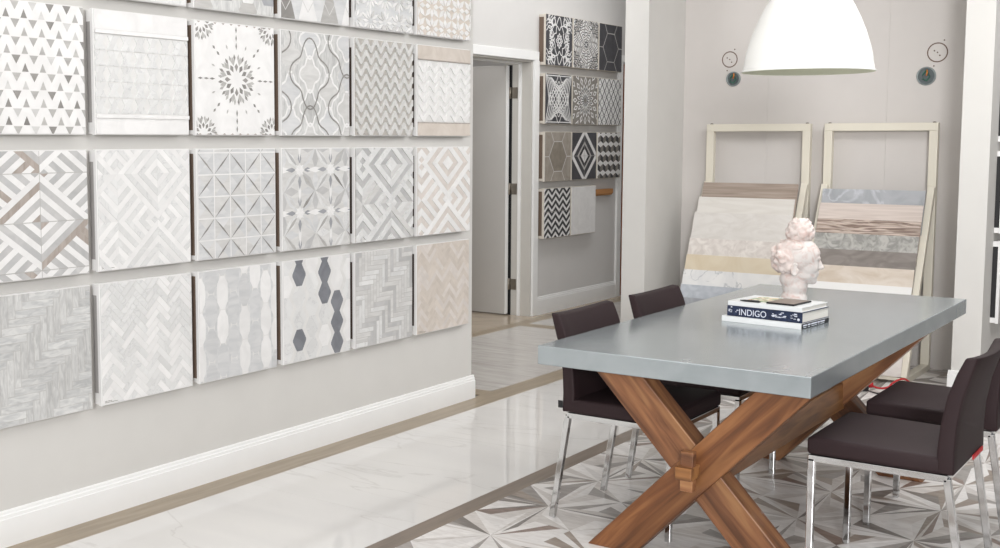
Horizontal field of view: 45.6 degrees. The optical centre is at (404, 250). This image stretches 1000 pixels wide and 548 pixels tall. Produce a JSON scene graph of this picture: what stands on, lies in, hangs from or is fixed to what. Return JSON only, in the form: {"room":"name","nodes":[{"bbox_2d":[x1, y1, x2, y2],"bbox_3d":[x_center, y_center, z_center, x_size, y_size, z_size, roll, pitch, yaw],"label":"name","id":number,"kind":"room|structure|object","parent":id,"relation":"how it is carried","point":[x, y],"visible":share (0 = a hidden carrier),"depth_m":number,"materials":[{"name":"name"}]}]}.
{"room":"store","nodes":[
{"label":"store","id":0,"kind":"room"},
{"bbox_2d":[0,0,472,511],"bbox_3d":[-2.048,-0.453,3.783,0.120,3.300,8.095,4,7,36],"label":"wall","id":1,"kind":"structure","parent":0,"point":[46,458],"depth_m":5.33,"materials":[{"name":"paint"}]},
{"bbox_2d":[0,0,85,134],"bbox_3d":[-1.424,-0.686,4.463,0.051,0.498,0.505,4,7,36],"label":"panel","id":2,"kind":"object","parent":1,"relation":"attached to","point":[42,81],"visible":1,"depth_m":4.49,"materials":[{"name":"white tile"}]},
{"bbox_2d":[0,150,88,282],"bbox_3d":[-1.424,-0.136,4.515,0.051,0.492,0.505,4,7,36],"label":"panel","id":3,"kind":"object","parent":1,"relation":"attached to","point":[44,200],"visible":1,"depth_m":4.53,"materials":[{"name":"white tile"}]},
{"bbox_2d":[0,285,92,428],"bbox_3d":[-1.424,0.406,4.566,0.051,0.503,0.505,4,7,36],"label":"panel","id":4,"kind":"object","parent":1,"relation":"attached to","point":[46,362],"visible":1,"depth_m":4.57,"materials":[{"name":"grey tile"}]},
{"bbox_2d":[85,8,189,134],"bbox_3d":[-1.095,-0.727,4.901,0.058,0.498,0.503,4,7,36],"label":"panel","id":5,"kind":"object","parent":1,"relation":"attached to","point":[137,63],"visible":1,"depth_m":4.86,"materials":[{"name":"white tile"}]},
{"bbox_2d":[89,149,190,271],"bbox_3d":[-1.097,-0.177,4.954,0.053,0.492,0.503,4,7,36],"label":"panel","id":6,"kind":"object","parent":1,"relation":"attached to","point":[140,198],"visible":1,"depth_m":4.91,"materials":[{"name":"white tile"}]},
{"bbox_2d":[92,272,192,405],"bbox_3d":[-1.098,0.365,5.005,0.052,0.503,0.503,4,7,36],"label":"panel","id":7,"kind":"object","parent":1,"relation":"attached to","point":[143,326],"visible":1,"depth_m":4.96,"materials":[{"name":"white tile"}]},
{"bbox_2d":[130,0,185,6],"bbox_3d":[-1.098,-1.272,4.853,0.050,0.495,0.503,4,7,36],"label":"panel","id":8,"kind":"object","parent":1,"relation":"attached to","point":[182,3],"visible":1,"depth_m":4.98,"materials":[{"name":"white stone"}]},
{"bbox_2d":[187,0,272,16],"bbox_3d":[-0.774,-1.312,5.289,0.050,0.495,0.505,4,7,36],"label":"panel","id":9,"kind":"object","parent":1,"relation":"attached to","point":[264,8],"visible":1,"depth_m":5.31,"materials":[{"name":"white tile"}]},
{"bbox_2d":[187,19,274,135],"bbox_3d":[-0.774,-0.768,5.340,0.051,0.498,0.505,4,7,36],"label":"panel","id":10,"kind":"object","parent":1,"relation":"attached to","point":[231,66],"visible":1,"depth_m":5.30,"materials":[{"name":"white tile"}]},
{"bbox_2d":[189,148,275,260],"bbox_3d":[-0.774,-0.217,5.391,0.051,0.492,0.505,4,7,36],"label":"panel","id":11,"kind":"object","parent":1,"relation":"attached to","point":[233,202],"visible":1,"depth_m":5.35,"materials":[{"name":"white tile"}]},
{"bbox_2d":[191,262,276,383],"bbox_3d":[-0.774,0.325,5.442,0.051,0.503,0.505,4,7,36],"label":"panel","id":12,"kind":"object","parent":1,"relation":"attached to","point":[234,310],"visible":0.99,"depth_m":5.40,"materials":[{"name":"white tile"}]},
{"bbox_2d":[0,375,474,547],"bbox_3d":[-1.987,1.123,3.896,0.018,0.140,8.113,4,7,36],"label":"baseboard","id":13,"kind":"structure","parent":1,"relation":"attached to","point":[39,518],"depth_m":5.38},
{"bbox_2d":[273,0,348,26],"bbox_3d":[-0.446,-1.354,5.732,0.050,0.495,0.510,4,7,36],"label":"panel","id":14,"kind":"object","parent":1,"relation":"attached to","point":[330,12],"visible":1,"depth_m":5.73,"materials":[{"name":"white tile"}]},
{"bbox_2d":[274,29,348,135],"bbox_3d":[-0.446,-0.809,5.782,0.051,0.498,0.510,4,7,36],"label":"panel","id":15,"kind":"object","parent":1,"relation":"attached to","point":[311,70],"visible":1,"depth_m":5.74,"materials":[{"name":"grey tile"}]},
{"bbox_2d":[275,147,349,251],"bbox_3d":[-0.446,-0.259,5.834,0.051,0.492,0.510,4,7,36],"label":"panel","id":16,"kind":"object","parent":1,"relation":"attached to","point":[312,185],"visible":0.98,"depth_m":5.79,"materials":[{"name":"white tile"}]},
{"bbox_2d":[276,253,349,364],"bbox_3d":[-0.446,0.283,5.884,0.051,0.503,0.510,4,7,36],"label":"panel","id":17,"kind":"object","parent":1,"relation":"attached to","point":[313,293],"visible":0.98,"depth_m":5.83,"materials":[{"name":"white tile"}]},
{"bbox_2d":[347,0,412,33],"bbox_3d":[-0.120,-1.394,6.167,0.055,0.495,0.500,4,7,36],"label":"panel","id":18,"kind":"object","parent":1,"relation":"attached to","point":[396,16],"visible":1,"depth_m":6.16,"materials":[{"name":"white tile"}]},
{"bbox_2d":[349,37,412,135],"bbox_3d":[-0.119,-0.850,6.217,0.058,0.498,0.500,4,7,36],"label":"panel","id":19,"kind":"object","parent":1,"relation":"attached to","point":[380,71],"visible":1,"depth_m":6.17,"materials":[{"name":"grey tile"}]},
{"bbox_2d":[349,147,412,242],"bbox_3d":[-0.119,-0.299,6.268,0.059,0.492,0.500,4,7,36],"label":"panel","id":20,"kind":"object","parent":1,"relation":"attached to","point":[381,178],"visible":1,"depth_m":6.22,"materials":[{"name":"white tile"}]},
{"bbox_2d":[350,246,411,348],"bbox_3d":[-0.122,0.243,6.321,0.051,0.503,0.500,4,7,36],"label":"panel","id":21,"kind":"object","parent":1,"relation":"attached to","point":[380,279],"visible":0.99,"depth_m":6.27,"materials":[{"name":"grey tile"}]},
{"bbox_2d":[410,239,468,334],"bbox_3d":[0.207,0.201,6.764,0.052,0.503,0.522,4,7,36],"label":"panel","id":22,"kind":"object","parent":1,"relation":"attached to","point":[440,270],"visible":1,"depth_m":6.72,"materials":[{"name":"beige tile"}]},
{"bbox_2d":[411,0,470,40],"bbox_3d":[0.209,-1.435,6.611,0.055,0.495,0.522,4,7,36],"label":"panel","id":23,"kind":"object","parent":1,"relation":"attached to","point":[446,19],"visible":1,"depth_m":6.59,"materials":[{"name":"white tile"}]},
{"bbox_2d":[412,44,470,135],"bbox_3d":[0.209,-0.891,6.661,0.055,0.498,0.522,4,7,36],"label":"panel","id":24,"kind":"object","parent":1,"relation":"attached to","point":[441,75],"visible":0.99,"depth_m":6.61,"materials":[{"name":"white tile"}]},
{"bbox_2d":[413,146,469,236],"bbox_3d":[0.209,-0.341,6.713,0.056,0.492,0.522,4,7,36],"label":"panel","id":25,"kind":"object","parent":1,"relation":"attached to","point":[441,175],"visible":0.99,"depth_m":6.67,"materials":[{"name":"white tile"}]},
{"bbox_2d":[6,295,643,547],"bbox_3d":[1.372,1.116,5.267,11.300,0.100,14.300,4,7,36],"label":"floor","id":26,"kind":"structure","parent":0,"point":[393,485],"depth_m":5.43,"materials":[{"name":"white tile"}]},
{"bbox_2d":[701,122,812,219],"bbox_3d":[2.391,-0.068,8.408,0.764,1.673,0.640,4,7,36],"label":"display rack","id":27,"kind":"object","parent":26,"relation":"on","point":[803,206],"visible":0.39,"depth_m":8.41,"materials":[{"name":"beige paint"}]},
{"bbox_2d":[684,297,703,303],"bbox_3d":[2.242,0.502,8.290,0.720,0.290,0.102,4,7,36],"label":"stone slab","id":28,"kind":"object","parent":27,"relation":"on","point":[687,300],"depth_m":8.46,"materials":[{"name":"grey stone"}]},
{"bbox_2d":[680,284,742,298],"bbox_3d":[2.265,0.409,8.312,0.720,0.290,0.102,4,7,36],"label":"stone slab","id":29,"kind":"object","parent":27,"relation":"on","point":[690,291],"visible":0.24,"depth_m":8.43,"materials":[{"name":"grey stone"}]},
{"bbox_2d":[682,269,781,288],"bbox_3d":[2.291,0.301,8.338,0.720,0.290,0.102,4,7,36],"label":"stone slab","id":30,"kind":"object","parent":27,"relation":"on","point":[690,276],"visible":0.32,"depth_m":8.37,"materials":[{"name":"white stone"}]},
{"bbox_2d":[685,254,780,274],"bbox_3d":[2.318,0.193,8.364,0.720,0.290,0.102,4,7,36],"label":"stone slab","id":31,"kind":"object","parent":27,"relation":"on","point":[693,261],"visible":0.34,"depth_m":8.39,"materials":[{"name":"beige stone"}]},
{"bbox_2d":[687,238,779,258],"bbox_3d":[2.347,0.075,8.393,0.720,0.290,0.102,4,7,36],"label":"stone slab","id":32,"kind":"object","parent":27,"relation":"on","point":[699,246],"visible":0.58,"depth_m":8.43,"materials":[{"name":"beige stone"}]},
{"bbox_2d":[691,212,792,241],"bbox_3d":[2.389,-0.096,8.434,0.720,0.327,0.117,4,7,36],"label":"stone slab","id":33,"kind":"object","parent":27,"relation":"on","point":[708,225],"visible":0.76,"depth_m":8.44,"materials":[{"name":"beige stone"}]},
{"bbox_2d":[697,197,794,215],"bbox_3d":[2.425,-0.228,8.464,0.705,0.290,0.102,4,7,36],"label":"stone slab","id":34,"kind":"object","parent":27,"relation":"on","point":[705,204],"visible":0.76,"depth_m":8.46,"materials":[{"name":"beige stone"}]},
{"bbox_2d":[702,182,798,218],"bbox_3d":[2.461,-0.335,8.483,0.697,0.290,0.102,4,7,36],"label":"stone slab","id":35,"kind":"object","parent":27,"relation":"on","point":[710,189],"visible":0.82,"depth_m":8.48,"materials":[{"name":"brown stone"}]},
{"bbox_2d":[473,60,504,66],"bbox_3d":[0.118,-1.130,11.044,2.200,3.300,4.000,4,7,36],"label":"wall","id":36,"kind":"structure","parent":0,"point":[476,63],"depth_m":12.78,"materials":[{"name":"paint"}]},
{"bbox_2d":[473,0,625,310],"bbox_3d":[1.642,-1.138,11.130,0.150,3.300,4.050,4,7,36],"label":"wall","id":37,"kind":"structure","parent":0,"point":[565,263],"depth_m":10.84,"materials":[{"name":"paint"}]},
{"bbox_2d":[472,66,517,313],"bbox_3d":[0.567,-0.548,10.682,1.005,2.183,0.069,4,7,36],"label":"door","id":38,"kind":"structure","parent":37,"relation":"in","point":[491,187],"depth_m":10.49,"materials":[{"name":"paint"}]},
{"bbox_2d":[473,44,539,315],"bbox_3d":[0.699,-0.499,10.008,0.270,2.236,1.036,4,7,36],"label":"trim","id":39,"kind":"structure","parent":37,"relation":"attached to","point":[520,70],"depth_m":10.38,"materials":[{"name":"paint"}]},
{"bbox_2d":[538,187,569,238],"bbox_3d":[1.342,-0.339,10.606,0.073,0.445,0.475,4,7,36],"label":"panel","id":40,"kind":"object","parent":37,"relation":"attached to","point":[553,203],"visible":1,"depth_m":10.54,"materials":[{"name":"black tile"}]},
{"bbox_2d":[539,132,570,181],"bbox_3d":[1.342,-0.838,10.560,0.072,0.437,0.475,4,7,36],"label":"panel","id":41,"kind":"object","parent":37,"relation":"attached to","point":[554,147],"visible":1,"depth_m":10.49,"materials":[{"name":"brown tile"}]},
{"bbox_2d":[539,13,571,67],"bbox_3d":[1.342,-1.850,10.465,0.073,0.440,0.475,4,7,36],"label":"panel","id":42,"kind":"object","parent":37,"relation":"attached to","point":[555,31],"visible":1,"depth_m":10.39,"materials":[{"name":"black tile"}]},
{"bbox_2d":[539,73,571,123],"bbox_3d":[1.342,-1.342,10.512,0.073,0.440,0.475,4,7,36],"label":"panel","id":43,"kind":"object","parent":37,"relation":"attached to","point":[555,89],"visible":1,"depth_m":10.44,"materials":[{"name":"black tile"}]},
{"bbox_2d":[537,281,615,314],"bbox_3d":[1.627,0.440,11.113,0.020,0.160,1.550,4,7,36],"label":"baseboard","id":44,"kind":"structure","parent":37,"relation":"attached to","point":[593,293],"depth_m":11.06,"materials":[{"name":"white paint"}]},
{"bbox_2d":[567,18,597,69],"bbox_3d":[1.639,-1.887,10.866,0.073,0.440,0.475,4,7,36],"label":"panel","id":45,"kind":"object","parent":37,"relation":"attached to","point":[584,32],"visible":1,"depth_m":10.83,"materials":[{"name":"grey tile"}]},
{"bbox_2d":[570,185,595,234],"bbox_3d":[1.639,-0.376,11.007,0.072,0.445,0.475,4,7,36],"label":"panel","id":46,"kind":"object","parent":37,"relation":"attached to","point":[582,198],"visible":0.94,"depth_m":10.97,"materials":[{"name":"grey tile"}]},
{"bbox_2d":[570,132,596,179],"bbox_3d":[1.639,-0.875,10.960,0.072,0.437,0.475,4,7,36],"label":"panel","id":47,"kind":"object","parent":37,"relation":"attached to","point":[583,144],"visible":0.95,"depth_m":10.92,"materials":[{"name":"black tile"}]},
{"bbox_2d":[571,75,596,124],"bbox_3d":[1.639,-1.379,10.913,0.073,0.440,0.475,4,7,36],"label":"panel","id":48,"kind":"object","parent":37,"relation":"attached to","point":[583,89],"visible":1,"depth_m":10.87,"materials":[{"name":"grey tile"}]},
{"bbox_2d":[596,188,612,195],"bbox_3d":[1.904,-0.558,11.370,0.048,0.060,0.360,4,7,36],"label":"cleat","id":49,"kind":"object","parent":37,"relation":"attached to","point":[608,191],"visible":0.89,"depth_m":11.36,"materials":[{"name":"brown wood"}]},
{"bbox_2d":[596,132,619,178],"bbox_3d":[1.936,-0.912,11.361,0.073,0.437,0.475,4,7,36],"label":"panel","id":50,"kind":"object","parent":37,"relation":"attached to","point":[607,143],"visible":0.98,"depth_m":11.32,"materials":[{"name":"black tile"}]},
{"bbox_2d":[597,78,620,124],"bbox_3d":[1.936,-1.417,11.313,0.073,0.440,0.475,4,7,36],"label":"panel","id":51,"kind":"object","parent":37,"relation":"attached to","point":[608,90],"visible":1,"depth_m":11.28,"materials":[{"name":"grey tile"}]},
{"bbox_2d":[597,23,621,72],"bbox_3d":[1.936,-1.925,11.266,0.072,0.440,0.475,4,7,36],"label":"panel","id":52,"kind":"object","parent":37,"relation":"attached to","point":[609,36],"visible":0.96,"depth_m":11.23,"materials":[{"name":"black tile"}]},
{"bbox_2d":[614,55,624,296],"bbox_3d":[2.501,-0.772,12.187,0.022,2.375,1.390,4,7,36],"label":"trim","id":53,"kind":"structure","parent":37,"relation":"attached to","point":[619,75],"depth_m":11.68,"materials":[{"name":"white paint"}]},
{"bbox_2d":[620,64,624,294],"bbox_3d":[2.414,-0.726,12.088,0.045,2.280,0.900,4,7,36],"label":"door","id":54,"kind":"structure","parent":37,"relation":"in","point":[623,64],"depth_m":11.71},
{"bbox_2d":[620,0,685,322],"bbox_3d":[2.887,-1.050,10.184,0.182,3.300,4.100,4,7,36],"label":"wall partition","id":55,"kind":"structure","parent":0,"point":[654,29],"depth_m":8.63,"materials":[{"name":"paint"}]},
{"bbox_2d":[396,366,999,547],"bbox_3d":[2.613,1.102,4.869,3.835,0.001,6.340,4,7,36],"label":"floor","id":56,"kind":"structure","parent":0,"point":[918,518],"depth_m":5.01,"materials":[{"name":"white tile"}]},
{"bbox_2d":[549,300,720,542],"bbox_3d":[0.948,0.674,4.882,0.555,0.851,0.494,4,7,36],"label":"dining chair","id":57,"kind":"object","parent":56,"relation":"on","point":[586,396],"visible":0.65,"depth_m":4.82,"materials":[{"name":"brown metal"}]},
{"bbox_2d":[625,285,775,480],"bbox_3d":[1.368,0.621,5.448,0.555,0.851,0.490,4,7,36],"label":"dining chair","id":58,"kind":"object","parent":56,"relation":"on","point":[642,304],"visible":0.3,"depth_m":5.42,"materials":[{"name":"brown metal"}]},
{"bbox_2d":[538,284,965,547],"bbox_3d":[1.651,0.684,5.260,1.050,0.760,2.466,4,7,36],"label":"dining table","id":59,"kind":"object","parent":56,"relation":"on","point":[799,380],"visible":0.88,"depth_m":4.42,"materials":[{"name":"grey metal"}]},
{"bbox_2d":[722,314,828,329],"bbox_3d":[1.622,0.299,5.170,0.367,0.024,0.275,5,7,43],"label":"book","id":60,"kind":"object","parent":59,"relation":"on","point":[725,317],"visible":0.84,"depth_m":5.06,"materials":[{"name":"white paper"}]},
{"bbox_2d":[727,305,828,323],"bbox_3d":[1.632,0.265,5.165,0.345,0.045,0.263,5,7,43],"label":"book","id":61,"kind":"object","parent":60,"relation":"on","point":[740,311],"visible":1,"depth_m":5.06,"materials":[{"name":"blue paper"}]},
{"bbox_2d":[728,295,827,312],"bbox_3d":[1.630,0.232,5.165,0.340,0.020,0.250,5,7,43],"label":"book","id":62,"kind":"object","parent":61,"relation":"on","point":[812,305],"visible":0.85,"depth_m":5.10,"materials":[{"name":"white paper"}]},
{"bbox_2d":[740,299,760,302],"bbox_3d":[1.501,0.219,5.131,0.094,0.011,0.009,5,7,40],"label":"pen","id":63,"kind":"object","parent":62,"relation":"on","point":[744,300],"visible":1,"depth_m":5.12,"materials":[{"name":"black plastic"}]},
{"bbox_2d":[748,297,781,302],"bbox_3d":[1.588,0.217,5.215,0.108,0.001,0.176,5,7,43],"label":"print","id":64,"kind":"object","parent":62,"relation":"on","point":[763,299],"depth_m":5.25},
{"bbox_2d":[766,298,810,305],"bbox_3d":[1.661,0.223,5.108,0.125,0.008,0.170,5,7,43],"label":"notebook","id":65,"kind":"object","parent":62,"relation":"on","point":[785,301],"visible":1,"depth_m":5.09,"materials":[{"name":"beige paper"}]},
{"bbox_2d":[770,217,823,299],"bbox_3d":[1.806,0.073,5.441,0.241,0.445,0.162,1,5,6],"label":"head sculpture","id":66,"kind":"object","parent":62,"relation":"on","point":[797,258],"visible":0.93,"depth_m":5.39,"materials":[{"name":"paint"}]},
{"bbox_2d":[812,121,939,381],"bbox_3d":[3.075,-0.021,7.905,0.743,1.673,0.640,4,7,36],"label":"display rack","id":67,"kind":"object","parent":56,"relation":"on","point":[926,252],"visible":0.64,"depth_m":7.91,"materials":[{"name":"beige paint"}]},
{"bbox_2d":[807,281,911,294],"bbox_3d":[2.987,0.360,7.822,0.672,0.271,0.094,4,7,36],"label":"stone slab","id":68,"kind":"object","parent":67,"relation":"on","point":[819,284],"visible":0.24,"depth_m":7.82,"materials":[{"name":"white stone"}]},
{"bbox_2d":[817,264,914,289],"bbox_3d":[3.013,0.257,7.847,0.672,0.290,0.102,4,7,36],"label":"stone slab","id":69,"kind":"object","parent":67,"relation":"on","point":[830,273],"visible":0.34,"depth_m":7.83,"materials":[{"name":"stone"}]},
{"bbox_2d":[814,232,918,279],"bbox_3d":[3.066,0.041,7.900,0.672,0.290,0.102,4,7,36],"label":"stone slab","id":70,"kind":"object","parent":67,"relation":"on","point":[865,242],"visible":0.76,"depth_m":7.90,"materials":[{"name":"grey stone"}]},
{"bbox_2d":[819,248,916,292],"bbox_3d":[3.039,0.149,7.873,0.672,0.290,0.102,4,7,36],"label":"stone slab","id":71,"kind":"object","parent":67,"relation":"on","point":[859,258],"visible":0.34,"depth_m":7.86,"materials":[{"name":"grey stone"}]},
{"bbox_2d":[816,218,921,265],"bbox_3d":[3.090,-0.057,7.923,0.672,0.290,0.102,4,7,36],"label":"stone slab","id":72,"kind":"object","parent":67,"relation":"on","point":[826,225],"visible":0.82,"depth_m":7.92,"materials":[{"name":"brown stone"}]},
{"bbox_2d":[818,202,923,249],"bbox_3d":[3.116,-0.165,7.949,0.672,0.290,0.102,4,7,36],"label":"stone slab","id":73,"kind":"object","parent":67,"relation":"on","point":[911,213],"visible":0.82,"depth_m":7.95,"materials":[{"name":"beige stone"}]},
{"bbox_2d":[821,188,925,235],"bbox_3d":[3.144,-0.262,7.971,0.670,0.290,0.102,4,7,36],"label":"stone slab","id":74,"kind":"object","parent":67,"relation":"on","point":[857,196],"visible":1,"depth_m":7.97,"materials":[{"name":"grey stone"}]},
{"bbox_2d":[882,357,902,377],"bbox_3d":[2.920,0.633,7.756,0.672,0.313,0.112,4,7,36],"label":"stone slab","id":75,"kind":"object","parent":67,"relation":"on","point":[895,370],"visible":0.18,"depth_m":7.55,"materials":[{"name":"beige stone"}]},
{"bbox_2d":[863,378,909,393],"bbox_3d":[3.023,0.834,7.291,0.381,0.082,0.158,0,5,-4],"label":"power cable","id":76,"kind":"object","parent":56,"relation":"on","point":[871,385],"visible":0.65,"depth_m":7.31,"materials":[{"name":"red plastic"}]},
{"bbox_2d":[805,338,999,547],"bbox_3d":[1.781,0.739,4.191,0.555,0.851,0.490,4,7,36],"label":"dining chair","id":77,"kind":"object","parent":56,"relation":"on","point":[914,449],"visible":1,"depth_m":4.06,"materials":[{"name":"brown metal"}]},
{"bbox_2d":[863,358,999,530],"bbox_3d":[2.218,0.684,4.780,0.555,0.851,0.490,4,7,36],"label":"dining chair","id":78,"kind":"object","parent":56,"relation":"on","point":[905,400],"visible":0.73,"depth_m":4.67,"materials":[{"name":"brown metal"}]},
{"bbox_2d":[680,0,966,369],"bbox_3d":[3.005,-0.886,8.426,2.106,3.300,0.120,4,7,36],"label":"wall","id":79,"kind":"structure","parent":0,"point":[901,33],"depth_m":8.27,"materials":[{"name":"paint"}]},
{"bbox_2d":[722,49,737,70],"bbox_3d":[2.407,-1.406,8.745,0.120,0.162,0.001,4,7,36],"label":"wall decal","id":80,"kind":"object","parent":79,"relation":"attached to","point":[734,49],"depth_m":8.75},
{"bbox_2d":[726,72,740,85],"bbox_3d":[2.426,-1.264,8.731,0.108,0.108,0.023,4,7,36],"label":"junction box","id":81,"kind":"object","parent":79,"relation":"attached to","point":[733,78],"visible":1,"depth_m":8.73,"materials":[{"name":"metal"}]},
{"bbox_2d":[916,67,935,84],"bbox_3d":[3.502,-1.169,7.941,0.124,0.124,0.023,4,7,36],"label":"junction box","id":82,"kind":"object","parent":79,"relation":"attached to","point":[925,75],"visible":1,"depth_m":7.94,"materials":[{"name":"metal"}]},
{"bbox_2d":[927,39,947,66],"bbox_3d":[3.561,-1.316,7.898,0.132,0.178,0.001,4,7,36],"label":"wall marking","id":83,"kind":"structure","parent":79,"relation":"attached to","point":[944,39],"depth_m":7.89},
{"bbox_2d":[951,0,999,370],"bbox_3d":[4.687,-0.920,8.792,0.162,3.300,4.210,4,7,36],"label":"wall pillar","id":84,"kind":"structure","parent":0,"point":[973,334],"depth_m":7.15,"materials":[{"name":"paint"}]},
{"bbox_2d":[947,370,958,386],"bbox_3d":[3.652,0.783,7.547,0.195,0.140,0.768,4,7,36],"label":"baseboard","id":85,"kind":"structure","parent":84,"relation":"attached to","point":[951,375],"depth_m":7.28,"materials":[{"name":"white paint"}]},
{"bbox_2d":[990,239,999,323],"bbox_3d":[3.808,0.180,7.518,0.051,0.515,0.500,4,7,36],"label":"panel","id":86,"kind":"object","parent":84,"relation":"attached to","point":[995,284],"visible":1,"depth_m":7.32,"materials":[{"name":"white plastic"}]},
{"bbox_2d":[994,151,999,233],"bbox_3d":[3.808,-0.375,7.466,0.051,0.510,0.500,4,7,36],"label":"panel","id":87,"kind":"object","parent":84,"relation":"attached to","point":[997,197],"visible":1,"depth_m":7.28,"materials":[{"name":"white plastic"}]},
{"bbox_2d":[998,110,999,141],"bbox_3d":[3.808,-0.957,7.412,0.051,0.560,0.500,4,7,36],"label":"panel","id":88,"kind":"object","parent":84,"relation":"attached to","point":[999,110],"visible":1,"depth_m":7.25,"materials":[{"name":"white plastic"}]},
{"bbox_3d":[1.332,-2.272,4.981,11.200,0.100,14.300,4,7,36],"label":"ceiling","id":89,"kind":"structure","parent":0,"visible":0},
{"bbox_2d":[741,0,876,75],"bbox_3d":[1.734,-1.492,5.017,0.553,1.460,0.553,4,7,36],"label":"pendant lamp","id":90,"kind":"object","parent":89,"relation":"hanging from","point":[790,37],"visible":1,"depth_m":4.88,"materials":[{"name":"white ceramic"}]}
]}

